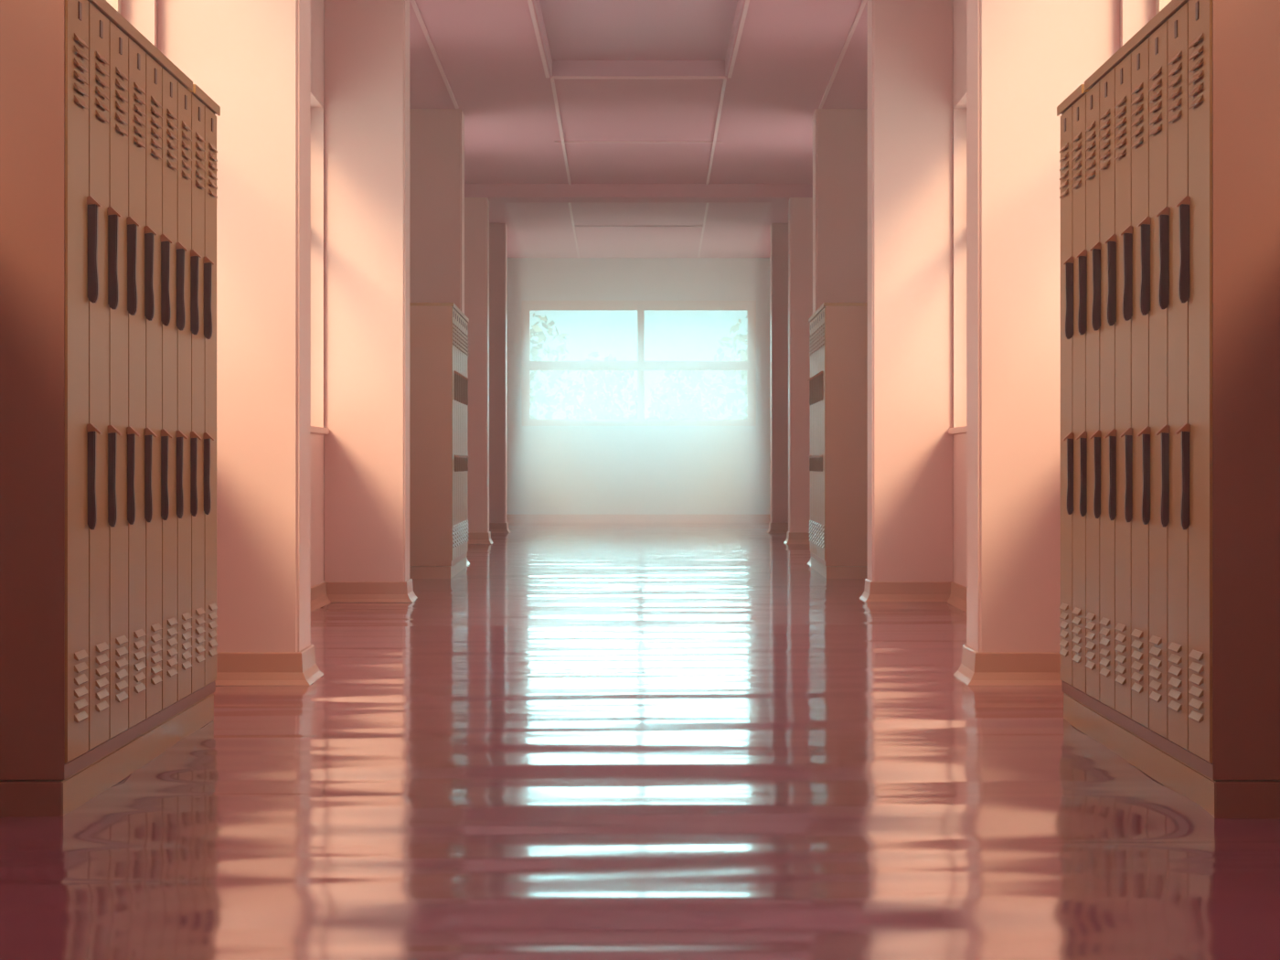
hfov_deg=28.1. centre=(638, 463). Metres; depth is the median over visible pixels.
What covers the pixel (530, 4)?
trim
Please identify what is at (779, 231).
pillar
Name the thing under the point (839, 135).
pillar
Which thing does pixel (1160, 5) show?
window
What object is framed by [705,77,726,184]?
trim
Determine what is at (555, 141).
trim
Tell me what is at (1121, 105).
vent
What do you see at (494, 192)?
beam
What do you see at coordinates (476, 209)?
pillar
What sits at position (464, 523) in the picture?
vent
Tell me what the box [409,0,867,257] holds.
ceiling
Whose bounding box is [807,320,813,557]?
locker
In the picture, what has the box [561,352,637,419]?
tree
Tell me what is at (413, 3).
trim
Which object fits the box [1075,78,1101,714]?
locker
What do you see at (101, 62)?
vent
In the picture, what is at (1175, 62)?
vent
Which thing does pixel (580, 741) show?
floor
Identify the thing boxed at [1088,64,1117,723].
locker
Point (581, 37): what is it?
ceiling light
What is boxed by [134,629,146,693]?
vent
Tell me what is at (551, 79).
trim
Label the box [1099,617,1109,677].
vent
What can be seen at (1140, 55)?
locker
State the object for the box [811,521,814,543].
vent
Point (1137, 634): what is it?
vent
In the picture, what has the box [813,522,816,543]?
vent
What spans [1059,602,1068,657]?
vent
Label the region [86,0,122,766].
locker
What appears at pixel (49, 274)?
locker
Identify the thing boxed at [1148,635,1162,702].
vent
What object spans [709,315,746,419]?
tree
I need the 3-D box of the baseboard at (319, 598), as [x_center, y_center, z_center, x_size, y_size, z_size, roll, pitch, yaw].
[-1.814,0.742,16.000,0.050,0.117,37.004,0,0,-1]
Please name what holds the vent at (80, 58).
attached to the locker at (49, 274)
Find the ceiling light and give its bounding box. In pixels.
[533,0,744,75]
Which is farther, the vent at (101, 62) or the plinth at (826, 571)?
the plinth at (826, 571)
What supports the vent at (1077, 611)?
attached to the locker at (1079, 108)
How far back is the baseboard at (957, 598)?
14.35 m
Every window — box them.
[105,0,121,14]
[521,300,756,426]
[1155,0,1172,14]
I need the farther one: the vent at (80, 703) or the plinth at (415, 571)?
the plinth at (415, 571)
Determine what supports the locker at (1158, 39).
on the floor
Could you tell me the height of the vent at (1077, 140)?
0.160 m
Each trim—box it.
[409,0,458,108]
[527,0,549,77]
[550,77,571,184]
[552,75,725,78]
[554,140,722,142]
[567,202,579,258]
[574,225,703,226]
[697,202,709,258]
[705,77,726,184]
[727,0,749,77]
[818,0,867,108]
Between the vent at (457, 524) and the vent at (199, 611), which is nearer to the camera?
the vent at (199, 611)
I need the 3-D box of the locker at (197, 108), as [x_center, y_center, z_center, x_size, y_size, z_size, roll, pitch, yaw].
[-1.492,-0.190,7.635,0.420,1.806,0.250,0,0,-1]
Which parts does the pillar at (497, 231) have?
baseboard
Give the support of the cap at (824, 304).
on the locker at (844, 374)
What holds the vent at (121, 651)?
attached to the locker at (118, 39)
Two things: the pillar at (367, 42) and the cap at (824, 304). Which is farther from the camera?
the cap at (824, 304)
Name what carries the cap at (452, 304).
on the locker at (459, 329)
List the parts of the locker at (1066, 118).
number plate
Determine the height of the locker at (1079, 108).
1.806 m
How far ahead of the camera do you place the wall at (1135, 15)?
14.77 m
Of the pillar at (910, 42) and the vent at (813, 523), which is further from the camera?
the vent at (813, 523)
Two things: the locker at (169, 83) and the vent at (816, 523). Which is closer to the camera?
the locker at (169, 83)
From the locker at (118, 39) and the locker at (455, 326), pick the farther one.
the locker at (455, 326)
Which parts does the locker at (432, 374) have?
door, handle, handle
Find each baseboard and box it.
[310,581,330,611]
[506,514,770,522]
[947,581,966,612]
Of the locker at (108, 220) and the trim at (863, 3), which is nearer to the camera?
the locker at (108, 220)
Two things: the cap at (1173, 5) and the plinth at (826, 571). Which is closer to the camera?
the cap at (1173, 5)
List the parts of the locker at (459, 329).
door, handle, handle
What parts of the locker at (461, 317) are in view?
door, handle, handle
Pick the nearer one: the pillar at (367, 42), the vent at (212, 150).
the vent at (212, 150)
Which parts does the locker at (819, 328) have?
handle, handle, door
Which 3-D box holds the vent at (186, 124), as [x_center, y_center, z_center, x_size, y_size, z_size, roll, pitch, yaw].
[-1.305,-0.904,7.396,0.012,0.160,0.115,0,0,-1]
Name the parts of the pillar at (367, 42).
baseboard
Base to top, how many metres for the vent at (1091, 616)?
0.160 m
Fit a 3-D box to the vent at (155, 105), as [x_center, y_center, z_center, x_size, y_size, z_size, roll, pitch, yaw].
[-1.298,-0.904,6.898,0.012,0.160,0.115,0,0,-1]
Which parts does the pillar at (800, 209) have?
baseboard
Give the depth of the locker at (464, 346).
19.25 m
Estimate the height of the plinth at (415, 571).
0.087 m
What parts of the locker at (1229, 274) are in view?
handle, handle, number plate, door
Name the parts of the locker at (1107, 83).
handle, handle, number plate, door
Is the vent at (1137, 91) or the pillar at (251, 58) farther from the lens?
the pillar at (251, 58)
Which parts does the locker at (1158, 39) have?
handle, handle, number plate, door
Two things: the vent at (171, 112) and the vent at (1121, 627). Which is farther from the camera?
the vent at (171, 112)
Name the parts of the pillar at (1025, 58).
baseboard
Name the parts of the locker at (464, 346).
door, handle, handle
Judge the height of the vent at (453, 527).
0.160 m
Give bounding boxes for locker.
[0,0,102,779]
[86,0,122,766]
[106,17,140,754]
[126,34,158,743]
[143,50,173,733]
[160,64,188,723]
[175,78,202,714]
[189,91,214,706]
[202,103,217,698]
[409,306,458,565]
[453,309,460,564]
[455,311,462,563]
[457,313,464,562]
[459,315,466,560]
[461,318,468,558]
[463,320,469,557]
[465,320,468,556]
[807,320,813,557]
[808,320,811,556]
[809,318,815,558]
[810,315,817,560]
[812,313,820,562]
[814,311,821,563]
[816,309,823,564]
[818,306,867,565]
[1059,103,1074,698]
[1062,91,1087,706]
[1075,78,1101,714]
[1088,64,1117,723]
[1103,50,1133,733]
[1119,34,1151,743]
[1136,17,1170,754]
[1154,0,1190,766]
[1174,0,1279,779]
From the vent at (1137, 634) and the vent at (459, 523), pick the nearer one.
the vent at (1137, 634)
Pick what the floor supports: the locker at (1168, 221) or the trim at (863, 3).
the locker at (1168, 221)
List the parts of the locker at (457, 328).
door, handle, handle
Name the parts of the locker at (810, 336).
door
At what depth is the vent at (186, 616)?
7.39 m
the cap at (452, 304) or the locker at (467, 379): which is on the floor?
the locker at (467, 379)
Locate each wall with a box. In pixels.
[121,0,324,586]
[506,257,770,514]
[952,0,1155,586]
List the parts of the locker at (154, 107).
door, number plate, handle, handle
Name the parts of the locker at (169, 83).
door, number plate, handle, handle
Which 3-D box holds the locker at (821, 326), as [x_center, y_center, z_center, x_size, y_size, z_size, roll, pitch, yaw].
[1.556,-0.190,18.151,0.575,1.806,0.250,0,0,1]
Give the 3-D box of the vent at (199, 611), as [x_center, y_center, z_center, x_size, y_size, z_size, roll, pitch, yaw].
[-1.308,0.512,7.645,0.012,0.160,0.115,0,0,-1]
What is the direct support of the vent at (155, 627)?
attached to the locker at (154, 107)
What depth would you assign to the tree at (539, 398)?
51.79 m
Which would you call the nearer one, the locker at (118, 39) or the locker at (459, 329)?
the locker at (118, 39)
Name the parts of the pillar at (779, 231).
baseboard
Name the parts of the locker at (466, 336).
door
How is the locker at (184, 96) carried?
on the floor
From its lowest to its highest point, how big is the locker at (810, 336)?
1.806 m
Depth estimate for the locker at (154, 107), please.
6.90 m
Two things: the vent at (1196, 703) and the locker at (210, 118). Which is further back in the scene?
the locker at (210, 118)
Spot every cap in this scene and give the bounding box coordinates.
[88,0,192,91]
[188,84,220,116]
[409,302,469,322]
[808,302,867,322]
[1056,84,1088,116]
[1084,0,1188,91]
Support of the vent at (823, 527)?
attached to the locker at (844, 374)
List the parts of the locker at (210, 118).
number plate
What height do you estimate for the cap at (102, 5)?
0.028 m
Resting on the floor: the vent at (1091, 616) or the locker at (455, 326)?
the locker at (455, 326)
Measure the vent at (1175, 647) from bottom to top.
0.160 m
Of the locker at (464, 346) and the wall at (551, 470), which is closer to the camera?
the locker at (464, 346)
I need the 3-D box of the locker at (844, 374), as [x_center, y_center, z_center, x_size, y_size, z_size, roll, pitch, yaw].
[1.552,-0.190,17.902,0.575,1.806,0.250,0,0,1]
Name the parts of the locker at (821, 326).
handle, handle, door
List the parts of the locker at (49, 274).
door, number plate, handle, handle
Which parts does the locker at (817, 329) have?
handle, handle, door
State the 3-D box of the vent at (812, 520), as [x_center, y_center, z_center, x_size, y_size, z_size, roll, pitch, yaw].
[1.311,0.512,19.406,0.012,0.160,0.115,0,0,1]
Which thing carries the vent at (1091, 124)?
attached to the locker at (1093, 96)
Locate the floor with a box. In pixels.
[0,522,1279,959]
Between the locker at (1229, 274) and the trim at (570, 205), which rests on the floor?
the locker at (1229, 274)
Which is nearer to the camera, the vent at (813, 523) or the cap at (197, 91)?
the cap at (197, 91)
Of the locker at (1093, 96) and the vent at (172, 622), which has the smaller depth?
the vent at (172, 622)
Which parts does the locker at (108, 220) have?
door, number plate, handle, handle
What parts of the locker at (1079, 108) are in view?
handle, handle, number plate, door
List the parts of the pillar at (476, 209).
baseboard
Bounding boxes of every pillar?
[157,0,323,685]
[324,0,417,602]
[409,108,469,565]
[464,197,493,543]
[489,223,511,533]
[766,223,788,533]
[783,197,812,543]
[806,108,867,565]
[859,0,952,601]
[953,0,1119,685]
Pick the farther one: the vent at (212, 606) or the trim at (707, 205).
the trim at (707, 205)
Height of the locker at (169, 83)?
1.806 m
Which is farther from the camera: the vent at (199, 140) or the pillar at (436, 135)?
the pillar at (436, 135)
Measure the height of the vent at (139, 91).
0.160 m
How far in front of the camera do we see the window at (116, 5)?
9.16 m
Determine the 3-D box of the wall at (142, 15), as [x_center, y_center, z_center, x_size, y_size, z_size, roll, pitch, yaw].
[-1.959,-0.985,16.000,0.250,3.670,37.007,0,0,-1]
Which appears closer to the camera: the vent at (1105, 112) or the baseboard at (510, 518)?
the vent at (1105, 112)
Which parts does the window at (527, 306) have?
rail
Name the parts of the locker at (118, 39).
door, number plate, handle, handle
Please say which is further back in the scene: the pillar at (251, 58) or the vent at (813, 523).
the vent at (813, 523)
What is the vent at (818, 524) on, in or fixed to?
attached to the locker at (819, 328)
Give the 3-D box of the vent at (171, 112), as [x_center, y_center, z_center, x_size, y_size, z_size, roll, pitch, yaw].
[-1.302,-0.904,7.147,0.012,0.160,0.115,0,0,-1]
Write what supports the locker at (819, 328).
on the floor
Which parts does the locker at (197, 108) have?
door, number plate, handle, handle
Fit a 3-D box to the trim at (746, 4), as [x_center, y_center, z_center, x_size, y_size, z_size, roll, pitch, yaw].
[0.650,-2.765,15.750,0.024,0.018,5.100,0,0,0]
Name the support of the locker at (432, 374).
on the floor
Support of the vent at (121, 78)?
attached to the locker at (118, 39)
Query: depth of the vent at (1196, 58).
5.90 m
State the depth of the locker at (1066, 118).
7.90 m
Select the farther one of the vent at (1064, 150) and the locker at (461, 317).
the locker at (461, 317)
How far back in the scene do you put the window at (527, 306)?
34.47 m
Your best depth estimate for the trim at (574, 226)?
29.79 m
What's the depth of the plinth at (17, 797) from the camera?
6.19 m
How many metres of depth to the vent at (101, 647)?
6.14 m
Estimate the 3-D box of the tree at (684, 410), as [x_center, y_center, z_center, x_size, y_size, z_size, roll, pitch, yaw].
[1.200,-0.822,66.028,2.030,3.484,2.101,0,0,0]
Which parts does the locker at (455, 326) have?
door, handle, handle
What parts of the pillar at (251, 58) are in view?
baseboard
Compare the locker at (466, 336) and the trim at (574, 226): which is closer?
the locker at (466, 336)
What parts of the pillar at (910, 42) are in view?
baseboard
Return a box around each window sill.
[310,426,329,434]
[948,426,966,434]
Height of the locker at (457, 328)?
1.806 m
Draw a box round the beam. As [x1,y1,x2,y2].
[464,183,812,202]
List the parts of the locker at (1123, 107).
handle, handle, number plate, door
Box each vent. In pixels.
[74,32,88,109]
[74,649,88,722]
[96,51,109,123]
[96,641,109,712]
[115,66,128,137]
[115,635,128,702]
[134,82,146,149]
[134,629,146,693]
[150,96,162,159]
[150,622,162,684]
[167,108,177,170]
[167,617,177,677]
[181,120,191,180]
[181,612,191,670]
[195,131,205,189]
[195,607,205,662]
[208,142,217,198]
[208,602,217,657]
[452,524,455,548]
[457,523,459,545]
[458,522,461,544]
[460,522,463,543]
[462,521,465,543]
[464,520,467,542]
[810,520,812,542]
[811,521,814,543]
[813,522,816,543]
[815,522,818,544]
[817,523,820,545]
[821,524,824,548]
[1059,142,1068,198]
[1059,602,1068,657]
[1071,131,1081,189]
[1071,607,1081,662]
[1085,120,1095,180]
[1085,612,1095,670]
[1099,108,1109,170]
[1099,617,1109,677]
[1114,96,1126,159]
[1114,622,1126,684]
[1130,82,1142,149]
[1130,629,1142,693]
[1148,66,1162,137]
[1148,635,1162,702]
[1167,51,1181,123]
[1167,641,1181,712]
[1188,32,1203,109]
[1188,649,1203,722]
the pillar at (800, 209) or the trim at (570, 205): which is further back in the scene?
the trim at (570, 205)
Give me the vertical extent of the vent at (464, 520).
0.160 m
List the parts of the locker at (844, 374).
handle, handle, door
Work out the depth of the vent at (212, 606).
7.88 m
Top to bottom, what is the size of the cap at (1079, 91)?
0.028 m
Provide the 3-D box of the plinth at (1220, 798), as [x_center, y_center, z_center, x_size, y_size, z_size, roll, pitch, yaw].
[1.503,0.760,6.887,0.379,0.087,2.240,0,0,1]
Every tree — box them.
[530,310,572,419]
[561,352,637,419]
[645,370,723,419]
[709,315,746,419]
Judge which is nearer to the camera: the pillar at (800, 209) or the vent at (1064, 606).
the vent at (1064, 606)
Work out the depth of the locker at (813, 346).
19.25 m
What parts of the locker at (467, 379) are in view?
door, handle, handle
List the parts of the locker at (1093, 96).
handle, handle, number plate, door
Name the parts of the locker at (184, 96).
door, number plate, handle, handle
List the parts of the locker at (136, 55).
door, number plate, handle, handle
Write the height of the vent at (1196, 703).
0.160 m
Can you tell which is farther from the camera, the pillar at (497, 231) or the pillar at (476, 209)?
the pillar at (497, 231)
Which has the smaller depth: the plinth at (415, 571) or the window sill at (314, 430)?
the window sill at (314, 430)
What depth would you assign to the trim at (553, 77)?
18.31 m
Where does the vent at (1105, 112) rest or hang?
attached to the locker at (1107, 83)
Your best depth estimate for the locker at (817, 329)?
18.66 m
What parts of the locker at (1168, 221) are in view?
handle, handle, number plate, door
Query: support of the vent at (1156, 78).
attached to the locker at (1158, 39)
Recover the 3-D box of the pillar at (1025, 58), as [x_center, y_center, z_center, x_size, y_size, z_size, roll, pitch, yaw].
[1.472,-0.985,9.460,0.574,3.590,0.470,0,0,0]
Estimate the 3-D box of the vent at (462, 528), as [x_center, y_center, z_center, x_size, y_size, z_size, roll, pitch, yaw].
[-1.304,0.512,18.908,0.012,0.160,0.115,0,0,-1]
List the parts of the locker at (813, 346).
handle, handle, door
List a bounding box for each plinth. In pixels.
[0,693,213,816]
[409,556,466,578]
[810,556,867,578]
[1063,693,1279,819]
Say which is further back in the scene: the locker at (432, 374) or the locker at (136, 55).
the locker at (432, 374)
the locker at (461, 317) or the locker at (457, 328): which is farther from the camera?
the locker at (461, 317)
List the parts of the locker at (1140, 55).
handle, handle, number plate, door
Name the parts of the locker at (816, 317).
handle, handle, door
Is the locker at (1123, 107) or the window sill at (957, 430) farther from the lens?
the window sill at (957, 430)
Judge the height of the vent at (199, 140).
0.160 m
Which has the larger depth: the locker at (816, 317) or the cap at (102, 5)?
the locker at (816, 317)
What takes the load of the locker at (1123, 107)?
on the floor
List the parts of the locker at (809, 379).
handle, handle, door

